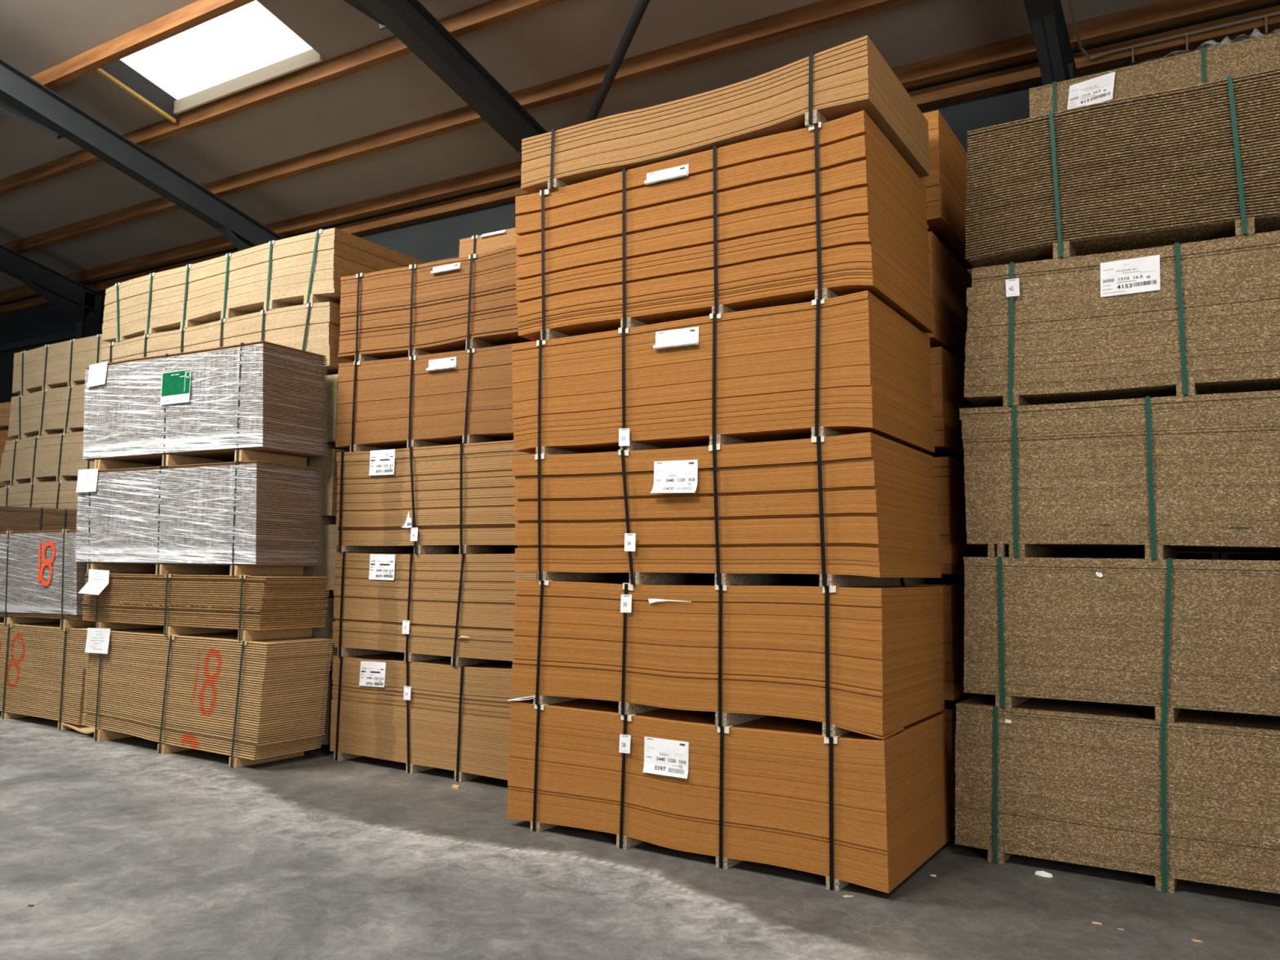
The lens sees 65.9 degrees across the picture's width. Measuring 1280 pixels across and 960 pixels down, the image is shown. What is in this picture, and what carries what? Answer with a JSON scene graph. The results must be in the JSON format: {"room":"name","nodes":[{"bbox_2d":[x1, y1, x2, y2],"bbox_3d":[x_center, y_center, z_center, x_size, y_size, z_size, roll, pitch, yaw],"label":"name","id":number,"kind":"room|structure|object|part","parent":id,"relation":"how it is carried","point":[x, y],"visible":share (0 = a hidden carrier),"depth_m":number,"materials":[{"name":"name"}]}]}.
{"room":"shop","nodes":[
{"label":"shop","id":0,"kind":"room"},
{"bbox_2d":[0,711,1279,959],"bbox_3d":[-9.216,2.077,5.738,33.500,0.200,18.300,-2,-6,32],"label":"floor","id":1,"kind":"structure","parent":0,"point":[122,848],"depth_m":5.11,"materials":[{"name":"concrete"}]},
{"bbox_2d":[0,618,97,733],"bbox_3d":[-6.023,1.945,10.116,2.719,0.962,0.663,-2,-6,32],"label":"pack","id":2,"kind":"object","parent":1,"relation":"on","point":[42,665],"visible":0.72,"depth_m":9.66,"materials":[{"name":"brown wood"}]},
{"bbox_2d":[0,528,95,628],"bbox_3d":[-6.300,1.014,10.373,2.553,0.964,0.638,-2,-6,32],"label":"pack","id":3,"kind":"object","parent":2,"relation":"on","point":[42,580],"visible":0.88,"depth_m":9.82,"materials":[{"name":"grey plastic"}]},
{"bbox_2d":[0,244,101,338],"bbox_3d":[-13.705,-2.920,8.833,0.190,10.112,17.800,-2,-6,32],"label":"roof beam","id":4,"kind":"structure","parent":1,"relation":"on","point":[79,302],"depth_m":15.92,"materials":[{"name":"black metal"}]},
{"bbox_3d":[-9.376,-2.859,15.885,0.170,0.503,1.100,-2,-6,32],"label":"haunch plate","id":5,"kind":"part","parent":4,"relation":"part of","materials":[{"name":"grey paint"}]},
{"bbox_2d":[0,57,284,250],"bbox_3d":[-9.504,-3.060,6.256,0.190,10.112,17.800,-2,-6,32],"label":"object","id":6,"kind":"structure","parent":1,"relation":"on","point":[18,89],"depth_m":11.78,"materials":[{"name":"black metal"}]},
{"bbox_2d":[0,98,62,138],"bbox_3d":[-8.493,-4.388,8.607,0.180,0.230,6.820,-2,-6,32],"label":"tie beam","id":7,"kind":"structure","parent":6,"relation":"attached to","point":[6,109],"depth_m":11.05,"materials":[{"name":"grey metal"}]},
{"bbox_3d":[-5.175,-2.999,13.308,0.170,0.503,1.100,-2,-6,32],"label":"haunch plate","id":8,"kind":"part","parent":6,"relation":"part of","materials":[{"name":"grey paint"}]},
{"bbox_2d":[81,627,333,768],"bbox_3d":[-3.859,1.840,8.672,2.548,1.006,0.710,-2,-6,32],"label":"pack","id":9,"kind":"object","parent":1,"relation":"on","point":[252,702],"visible":0.98,"depth_m":8.21,"materials":[{"name":"brown wood"}]},
{"bbox_2d":[181,733,199,749],"bbox_3d":[-3.735,2.170,8.198,0.248,0.104,0.006,-2,-6,32],"label":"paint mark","id":10,"kind":"object","parent":9,"relation":"attached to","point":[188,740],"depth_m":8.21,"materials":[{"name":"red paint"}]},
{"bbox_2d":[78,568,332,640],"bbox_3d":[-3.927,1.090,8.739,2.603,0.551,0.792,-2,-6,32],"label":"pack","id":11,"kind":"object","parent":9,"relation":"on","point":[262,607],"visible":1,"depth_m":8.33,"materials":[{"name":"brown wood"}]},
{"bbox_2d":[75,460,321,575],"bbox_3d":[-4.047,0.376,8.934,2.675,0.964,0.709,-2,-6,32],"label":"pack","id":12,"kind":"object","parent":11,"relation":"on","point":[258,517],"visible":1,"depth_m":8.46,"materials":[{"name":"grey plastic"}]},
{"bbox_2d":[82,340,327,470],"bbox_3d":[-4.026,-0.602,9.021,2.693,1.018,0.714,-2,-6,32],"label":"pack","id":13,"kind":"object","parent":12,"relation":"on","point":[261,401],"visible":1,"depth_m":8.54,"materials":[{"name":"grey plastic"}]},
{"bbox_2d":[318,670,333,746],"bbox_3d":[-3.759,2.161,10.353,3.812,0.665,2.077,-2,-6,32],"label":"pack","id":14,"kind":"object","parent":1,"relation":"on","point":[326,739],"visible":0.06,"depth_m":8.51,"materials":[{"name":"brown wood"}]},
{"bbox_2d":[237,597,337,671],"bbox_3d":[-3.745,1.503,10.411,3.811,0.665,2.077,-2,-6,32],"label":"pack","id":15,"kind":"object","parent":14,"relation":"on","point":[326,632],"visible":0.02,"depth_m":8.59,"materials":[{"name":"brown wood"}]},
{"bbox_2d":[175,524,395,597],"bbox_3d":[-3.732,0.851,10.468,3.812,0.655,2.077,-2,-6,32],"label":"pack","id":16,"kind":"object","parent":15,"relation":"on","point":[328,545],"visible":0.02,"depth_m":8.68,"materials":[{"name":"wood"}]},
{"bbox_2d":[233,448,350,524],"bbox_3d":[-3.757,0.195,10.549,3.722,0.675,2.077,-2,-6,32],"label":"pack","id":17,"kind":"object","parent":16,"relation":"on","point":[328,465],"visible":0.02,"depth_m":8.76,"materials":[{"name":"beige wood"}]},
{"bbox_2d":[322,373,350,450],"bbox_3d":[-3.743,-0.472,10.608,3.721,0.675,2.077,-2,-6,32],"label":"pack","id":18,"kind":"object","parent":17,"relation":"on","point":[331,382],"visible":0.02,"depth_m":8.81,"materials":[{"name":"beige wood"}]},
{"bbox_2d":[101,302,354,375],"bbox_3d":[-3.774,-1.151,10.659,3.649,0.694,2.099,-2,-6,32],"label":"pack","id":19,"kind":"object","parent":18,"relation":"on","point":[313,327],"visible":0.22,"depth_m":9.37,"materials":[{"name":"beige wood"}]},
{"bbox_2d":[102,227,425,342],"bbox_3d":[-3.759,-1.796,10.715,3.676,0.716,2.099,-2,-6,32],"label":"pack","id":20,"kind":"object","parent":19,"relation":"on","point":[305,268],"visible":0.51,"depth_m":9.58,"materials":[{"name":"beige wood"}]},
{"bbox_2d":[329,652,533,782],"bbox_3d":[-1.218,1.913,8.177,2.512,0.882,1.251,-2,-6,32],"label":"pack","id":21,"kind":"object","parent":1,"relation":"on","point":[424,715],"visible":0.61,"depth_m":7.78,"materials":[{"name":"brown wood"}]},
{"bbox_2d":[332,551,537,666],"bbox_3d":[-1.218,1.062,8.264,2.555,0.890,1.272,-2,-6,32],"label":"pack","id":22,"kind":"object","parent":21,"relation":"on","point":[460,608],"visible":0.67,"depth_m":7.86,"materials":[{"name":"brown wood"}]},
{"bbox_2d":[335,440,534,554],"bbox_3d":[-1.210,0.200,8.344,2.576,0.882,1.277,-2,-6,32],"label":"pack","id":23,"kind":"object","parent":22,"relation":"on","point":[457,499],"visible":0.62,"depth_m":7.95,"materials":[{"name":"brown wood"}]},
{"bbox_2d":[335,341,534,452],"bbox_3d":[-1.212,-0.612,8.417,2.610,0.787,1.268,-2,-6,32],"label":"pack","id":24,"kind":"object","parent":23,"relation":"on","point":[465,397],"visible":0.52,"depth_m":8.05,"materials":[{"name":"brown wood"}]},
{"bbox_2d":[337,244,533,361],"bbox_3d":[-1.205,-1.375,8.493,2.635,0.799,1.266,-2,-6,32],"label":"pack","id":25,"kind":"object","parent":24,"relation":"on","point":[468,302],"visible":0.56,"depth_m":8.11,"materials":[{"name":"brown wood"}]},
{"bbox_2d":[358,0,547,155],"bbox_3d":[-5.244,-3.202,3.642,0.190,10.112,17.800,-2,-6,32],"label":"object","id":26,"kind":"structure","parent":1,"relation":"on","point":[410,21],"depth_m":9.36,"materials":[{"name":"black metal"}]},
{"bbox_2d":[342,0,386,30],"bbox_3d":[-4.149,-4.561,6.075,0.180,0.230,7.040,-2,-6,32],"label":"tie beam","id":27,"kind":"structure","parent":26,"relation":"attached to","point":[356,4],"depth_m":8.83,"materials":[{"name":"grey metal"}]},
{"bbox_3d":[-2.313,-4.262,9.051,0.180,0.230,0.020,-2,-6,32],"label":"plate","id":28,"kind":"part","parent":27,"relation":"part of","materials":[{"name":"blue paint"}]},
{"bbox_2d":[584,0,649,122],"bbox_3d":[0.173,-4.057,7.697,0.090,1.066,6.407,3,-5,-17],"label":"tube","id":29,"kind":"object","parent":26,"relation":"attached to","point":[641,6],"visible":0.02,"depth_m":8.79,"materials":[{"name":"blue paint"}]},
{"bbox_2d":[452,784,459,789],"bbox_3d":[-1.362,2.266,7.303,0.045,0.020,0.096,4,-6,-33],"label":"wood offcut","id":30,"kind":"object","parent":1,"relation":"on","point":[454,786],"visible":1,"depth_m":7.28,"materials":[{"name":"beige wood"}]},
{"bbox_2d":[506,697,950,893],"bbox_3d":[0.529,1.820,6.188,2.472,0.791,1.252,-2,-6,32],"label":"pack","id":31,"kind":"object","parent":1,"relation":"on","point":[852,807],"visible":0.88,"depth_m":5.57,"materials":[{"name":"orange wood"}]},
{"bbox_2d":[507,579,944,739],"bbox_3d":[0.527,1.047,6.266,2.460,0.810,1.254,-2,-6,32],"label":"pack","id":32,"kind":"object","parent":31,"relation":"on","point":[867,660],"visible":1,"depth_m":5.62,"materials":[{"name":"orange wood"}]},
{"bbox_2d":[511,431,941,586],"bbox_3d":[0.520,0.253,6.340,2.470,0.844,1.304,-2,-6,32],"label":"pack","id":33,"kind":"object","parent":32,"relation":"on","point":[855,509],"visible":0.99,"depth_m":5.75,"materials":[{"name":"orange wood"}]},
{"bbox_2d":[511,290,934,454],"bbox_3d":[0.504,-0.535,6.434,2.473,0.804,1.264,-2,-6,32],"label":"pack","id":34,"kind":"object","parent":33,"relation":"on","point":[851,363],"visible":0.94,"depth_m":5.81,"materials":[{"name":"brown wood"}]},
{"bbox_2d":[515,110,934,341],"bbox_3d":[0.526,-1.417,6.524,2.487,1.062,1.290,-2,-6,32],"label":"pack","id":35,"kind":"object","parent":34,"relation":"on","point":[831,209],"visible":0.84,"depth_m":5.89,"materials":[{"name":"brown wood"}]},
{"bbox_2d":[520,35,929,194],"bbox_3d":[0.543,-2.130,6.556,2.412,0.467,1.247,-2,-6,32],"label":"pack","id":36,"kind":"object","parent":35,"relation":"on","point":[852,77],"visible":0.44,"depth_m":5.92,"materials":[{"name":"brown wood"}]},
{"bbox_2d":[936,693,977,828],"bbox_3d":[1.230,1.925,7.305,2.453,0.805,1.247,-2,-6,32],"label":"pack","id":37,"kind":"object","parent":1,"relation":"on","point":[949,709],"visible":0.07,"depth_m":6.18,"materials":[{"name":"brown wood"}]},
{"bbox_2d":[807,579,971,700],"bbox_3d":[1.246,1.139,7.374,2.453,0.785,1.246,-2,-6,32],"label":"pack","id":38,"kind":"object","parent":37,"relation":"on","point":[953,597],"visible":0.11,"depth_m":6.28,"materials":[{"name":"brown wood"}]},
{"bbox_2d":[731,456,987,583],"bbox_3d":[1.254,0.342,7.449,2.453,0.825,1.247,-2,-6,32],"label":"pack","id":39,"kind":"object","parent":38,"relation":"on","point":[948,472],"visible":0.14,"depth_m":6.40,"materials":[{"name":"brown wood"}]},
{"bbox_2d":[920,346,978,462],"bbox_3d":[1.236,-0.424,7.537,2.453,0.725,1.247,-2,-6,32],"label":"pack","id":40,"kind":"object","parent":39,"relation":"on","point":[948,376],"visible":0.1,"depth_m":6.52,"materials":[{"name":"brown wood"}]},
{"bbox_2d":[923,231,972,364],"bbox_3d":[1.200,-1.169,7.634,2.453,0.785,1.247,-2,-6,32],"label":"pack","id":41,"kind":"object","parent":40,"relation":"on","point":[949,280],"visible":0.08,"depth_m":6.82,"materials":[{"name":"orange wood"}]},
{"bbox_2d":[920,110,973,269],"bbox_3d":[1.260,-1.967,7.678,2.453,0.825,1.247,-2,-6,32],"label":"pack","id":42,"kind":"object","parent":41,"relation":"on","point":[946,184],"visible":0.09,"depth_m":6.72,"materials":[{"name":"orange wood"}]},
{"bbox_2d":[1034,871,1053,877],"bbox_3d":[2.236,2.177,5.468,0.096,0.024,0.055,-3,-6,38],"label":"paper scrap","id":43,"kind":"object","parent":1,"relation":"on","point":[1042,873],"visible":1,"depth_m":5.45,"materials":[{"name":"white paper"}]},
{"bbox_2d":[1022,0,1077,557],"bbox_3d":[-0.950,-3.345,1.007,0.190,10.112,17.800,-2,-6,32],"label":"roof beam","id":44,"kind":"structure","parent":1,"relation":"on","point":[1046,20],"depth_m":7.85,"materials":[{"name":"black metal"}]},
{"bbox_3d":[3.379,-3.284,8.060,0.170,0.503,1.100,-2,-6,32],"label":"haunch plate","id":45,"kind":"part","parent":44,"relation":"part of","materials":[{"name":"grey paint"}]},
{"bbox_2d":[1091,921,1102,924],"bbox_3d":[2.187,2.120,4.727,0.048,0.006,0.022,-1,-5,23],"label":"cheese shaving","id":46,"kind":"object","parent":1,"relation":"on","point":[1093,922],"visible":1,"depth_m":4.72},
{"bbox_2d":[955,693,1279,893],"bbox_3d":[3.507,1.780,5.598,3.066,0.889,1.344,-2,-6,32],"label":"pack","id":47,"kind":"object","parent":1,"relation":"on","point":[1196,797],"visible":0.95,"depth_m":5.40,"materials":[{"name":"brown wood"}]},
{"bbox_2d":[963,555,1279,723],"bbox_3d":[3.573,0.905,5.645,3.061,0.878,1.345,-2,-6,32],"label":"pack","id":48,"kind":"object","parent":47,"relation":"on","point":[1168,637],"visible":1,"depth_m":5.43,"materials":[{"name":"brown wood"}]},
{"bbox_2d":[959,390,1279,559],"bbox_3d":[3.593,0.024,5.720,3.087,0.900,1.347,-2,-6,32],"label":"pack","id":49,"kind":"object","parent":48,"relation":"on","point":[1161,477],"visible":0.99,"depth_m":5.51,"materials":[{"name":"brown wood"}]},
{"bbox_2d":[964,230,1279,407],"bbox_3d":[3.641,-0.847,5.777,3.106,0.875,1.348,-2,-6,32],"label":"pack","id":50,"kind":"object","parent":49,"relation":"on","point":[1202,317],"visible":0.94,"depth_m":5.57,"materials":[{"name":"brown wood"}]},
{"bbox_2d":[964,67,1279,267],"bbox_3d":[3.657,-1.710,5.856,3.071,0.904,1.345,-2,-6,32],"label":"pack","id":51,"kind":"object","parent":50,"relation":"on","point":[1199,162],"visible":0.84,"depth_m":5.65,"materials":[{"name":"brown wood"}]},
{"bbox_3d":[-9.309,2.319,14.200,2.481,0.795,1.207,-2,-6,32],"label":"pack","id":52,"kind":"object","parent":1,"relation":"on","visible":0},
{"bbox_3d":[-9.293,1.505,14.272,2.481,0.829,1.207,-2,-6,32],"label":"pack","id":53,"kind":"object","parent":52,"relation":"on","visible":0},
{"bbox_3d":[-9.275,0.656,14.346,2.481,0.855,1.207,-2,-6,32],"label":"pack","id":54,"kind":"object","parent":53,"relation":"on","visible":0},
{"bbox_2d":[0,430,17,487],"bbox_3d":[-9.258,-0.181,14.420,2.481,0.816,1.207,-2,-6,32],"label":"pack","id":55,"kind":"object","parent":54,"relation":"on","point":[4,433],"visible":0.02,"depth_m":13.34},
{"bbox_2d":[0,401,10,431],"bbox_3d":[-9.246,-0.780,14.473,2.481,0.378,1.207,-2,-6,32],"label":"pack","id":56,"kind":"object","parent":55,"relation":"on","point":[5,407],"visible":0.12,"depth_m":13.40},
{"bbox_3d":[4.435,1.906,6.677,3.052,0.865,1.317,-2,-6,32],"label":"pack","id":57,"kind":"object","parent":1,"relation":"on","visible":0},
{"bbox_3d":[4.452,1.044,6.752,3.052,0.854,1.317,-2,-6,32],"label":"pack","id":58,"kind":"object","parent":57,"relation":"on","visible":0},
{"bbox_3d":[4.470,0.175,6.829,3.051,0.860,1.317,-2,-6,32],"label":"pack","id":59,"kind":"object","parent":58,"relation":"on","visible":0},
{"bbox_3d":[4.488,-0.689,6.905,3.051,0.855,1.317,-2,-6,32],"label":"pack","id":60,"kind":"object","parent":59,"relation":"on","visible":0},
{"bbox_3d":[4.506,-1.558,6.981,3.051,0.861,1.317,-2,-6,32],"label":"pack","id":61,"kind":"object","parent":60,"relation":"on","visible":0},
{"bbox_2d":[1029,31,1279,117],"bbox_3d":[4.524,-2.452,7.060,3.051,0.917,1.342,-2,-6,32],"label":"pack","id":62,"kind":"object","parent":61,"relation":"on","point":[1262,53],"visible":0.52,"depth_m":6.87,"materials":[{"name":"brown wood"}]},
{"bbox_2d":[1138,27,1279,63],"bbox_3d":[4.081,-3.020,6.981,0.950,0.157,0.550,-2,-6,32],"label":"film","id":63,"kind":"object","parent":62,"relation":"on","point":[1175,53],"visible":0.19,"depth_m":6.80,"materials":[{"name":"white"}]},
{"bbox_3d":[-6.599,2.317,12.764,3.201,0.659,2.006,-2,-6,32],"label":"pack","id":64,"kind":"object","parent":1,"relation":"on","visible":0},
{"bbox_3d":[-6.586,1.670,12.821,3.201,0.639,2.007,-2,-6,32],"label":"pack","id":65,"kind":"object","parent":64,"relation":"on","visible":0},
{"bbox_3d":[-6.573,1.037,12.877,3.202,0.629,2.007,-2,-6,32],"label":"pack","id":66,"kind":"object","parent":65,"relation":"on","visible":0},
{"bbox_2d":[0,480,82,531],"bbox_3d":[-6.571,0.406,12.942,3.230,0.637,2.027,-2,-6,32],"label":"pack","id":67,"kind":"object","parent":66,"relation":"on","point":[60,495],"visible":0.15,"depth_m":12.34,"materials":[{"name":"beige wood"}]},
{"bbox_2d":[0,431,94,484],"bbox_3d":[-6.501,-0.194,12.960,3.194,0.623,2.027,-2,-6,32],"label":"pack","id":68,"kind":"object","parent":67,"relation":"on","point":[56,457],"visible":0.27,"depth_m":12.41,"materials":[{"name":"beige wood"}]},
{"bbox_2d":[7,383,88,439],"bbox_3d":[-6.451,-0.782,12.988,3.006,0.616,2.027,-2,-6,32],"label":"pack","id":69,"kind":"object","parent":68,"relation":"on","point":[55,411],"visible":0.26,"depth_m":12.45,"materials":[{"name":"beige wood"}]},
{"bbox_2d":[12,333,110,395],"bbox_3d":[-6.439,-1.358,13.039,3.007,0.622,2.027,-2,-6,32],"label":"pack","id":70,"kind":"object","parent":69,"relation":"on","point":[61,364],"visible":0.34,"depth_m":12.44,"materials":[{"name":"beige wood"}]},
{"bbox_3d":[-6.884,2.155,11.400,2.351,0.732,0.567,-2,-6,32],"label":"pack","id":71,"kind":"object","parent":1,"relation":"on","visible":0},
{"bbox_3d":[-6.869,1.438,11.463,2.351,0.692,0.567,-2,-6,32],"label":"pack","id":72,"kind":"object","parent":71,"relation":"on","visible":0},
{"bbox_2d":[0,506,81,532],"bbox_3d":[-6.854,0.689,11.530,2.352,0.795,0.590,-2,-6,32],"label":"pack","id":73,"kind":"object","parent":72,"relation":"on","point":[54,519],"visible":0.24,"depth_m":11.24,"materials":[{"name":"brown wood"}]},
{"bbox_3d":[-0.746,2.088,9.424,1.921,0.771,1.227,-2,-6,32],"label":"pack","id":74,"kind":"object","parent":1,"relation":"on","visible":0},
{"bbox_3d":[-0.730,1.315,9.492,1.921,0.762,1.227,-2,-6,32],"label":"pack","id":75,"kind":"object","parent":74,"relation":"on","visible":0},
{"bbox_3d":[-0.714,0.552,9.559,1.921,0.755,1.227,-2,-6,32],"label":"pack","id":76,"kind":"object","parent":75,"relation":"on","visible":0},
{"bbox_3d":[-0.698,-0.208,9.626,1.921,0.762,1.227,-2,-6,32],"label":"pack","id":77,"kind":"object","parent":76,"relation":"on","visible":0},
{"bbox_3d":[-0.683,-0.964,9.692,1.921,0.738,1.227,-2,-6,32],"label":"pack","id":78,"kind":"object","parent":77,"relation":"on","visible":0},
{"bbox_3d":[-0.671,-1.526,9.741,1.921,0.368,1.227,-2,-6,32],"label":"pack","id":79,"kind":"object","parent":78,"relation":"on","visible":0},
{"bbox_2d":[458,227,519,257],"bbox_3d":[-0.662,-2.043,9.785,1.922,0.666,1.256,-2,-6,32],"label":"pack","id":80,"kind":"object","parent":79,"relation":"on","point":[476,244],"visible":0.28,"depth_m":9.60,"materials":[{"name":"brown wood"}]},
{"bbox_2d":[0,0,1279,304],"bbox_3d":[-8.970,-6.377,6.407,33.700,4.343,18.250,-2,-6,32],"label":"ceiling","id":81,"kind":"structure","parent":0,"point":[564,38],"depth_m":10.58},
{"bbox_2d":[30,0,255,89],"bbox_3d":[-6.280,-4.530,10.901,33.480,0.188,0.080,-2,-6,32],"label":"timber purlin","id":82,"kind":"object","parent":81,"relation":"attached to","point":[198,12],"visible":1,"depth_m":10.19,"materials":[{"name":"brown wood"}]},
{"bbox_2d":[95,0,322,123],"bbox_3d":[-4.612,-4.504,10.482,2.520,0.532,1.060,-2,-6,32],"label":"window","id":83,"kind":"structure","parent":81,"relation":"attached to","point":[245,46],"depth_m":10.72,"materials":[{"name":"white glass"}]},
{"bbox_2d":[0,0,564,196],"bbox_3d":[-5.710,-4.182,11.812,33.480,0.188,0.080,-2,-6,32],"label":"timber purlin","id":84,"kind":"object","parent":81,"relation":"attached to","point":[492,12],"visible":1,"depth_m":10.60,"materials":[{"name":"brown wood"}]},
{"bbox_2d":[2,0,914,253],"bbox_3d":[-5.140,-3.835,12.722,33.480,0.188,0.080,-2,-6,32],"label":"timber purlin","id":85,"kind":"object","parent":81,"relation":"attached to","point":[824,12],"visible":1,"depth_m":10.21,"materials":[{"name":"brown wood"}]},
{"bbox_2d":[0,0,1276,303],"bbox_3d":[-4.622,-3.519,13.550,33.480,0.188,0.080,-2,-6,32],"label":"timber purlin","id":86,"kind":"object","parent":81,"relation":"attached to","point":[1164,13],"visible":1,"depth_m":9.16,"materials":[{"name":"brown wood"}]},
{"bbox_2d":[0,2,1279,583],"bbox_3d":[-4.453,-0.479,13.641,33.500,6.470,0.250,-2,-6,32],"label":"wall","id":87,"kind":"structure","parent":0,"point":[437,238],"depth_m":12.42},
{"bbox_2d":[0,255,459,352],"bbox_3d":[-4.501,-2.658,13.700,33.480,0.120,0.068,-2,-6,32],"label":"trim","id":88,"kind":"structure","parent":87,"relation":"attached to","point":[70,335],"depth_m":17.33,"materials":[{"name":"blue paint"}]},
{"bbox_2d":[0,4,1279,315],"bbox_3d":[-4.503,-3.358,13.734,33.480,0.140,0.125,-2,-6,32],"label":"beam","id":89,"kind":"structure","parent":87,"relation":"attached to","point":[1029,74],"depth_m":9.01,"materials":[{"name":"brown wood"}]},
{"bbox_2d":[1066,0,1279,63],"bbox_3d":[6.186,-3.887,6.251,6.452,0.462,1.472,-2,-6,32],"label":"conduit","id":90,"kind":"object","parent":89,"relation":"attached to","point":[1069,3],"visible":1,"depth_m":8.12,"materials":[{"name":"brown"}]}
]}

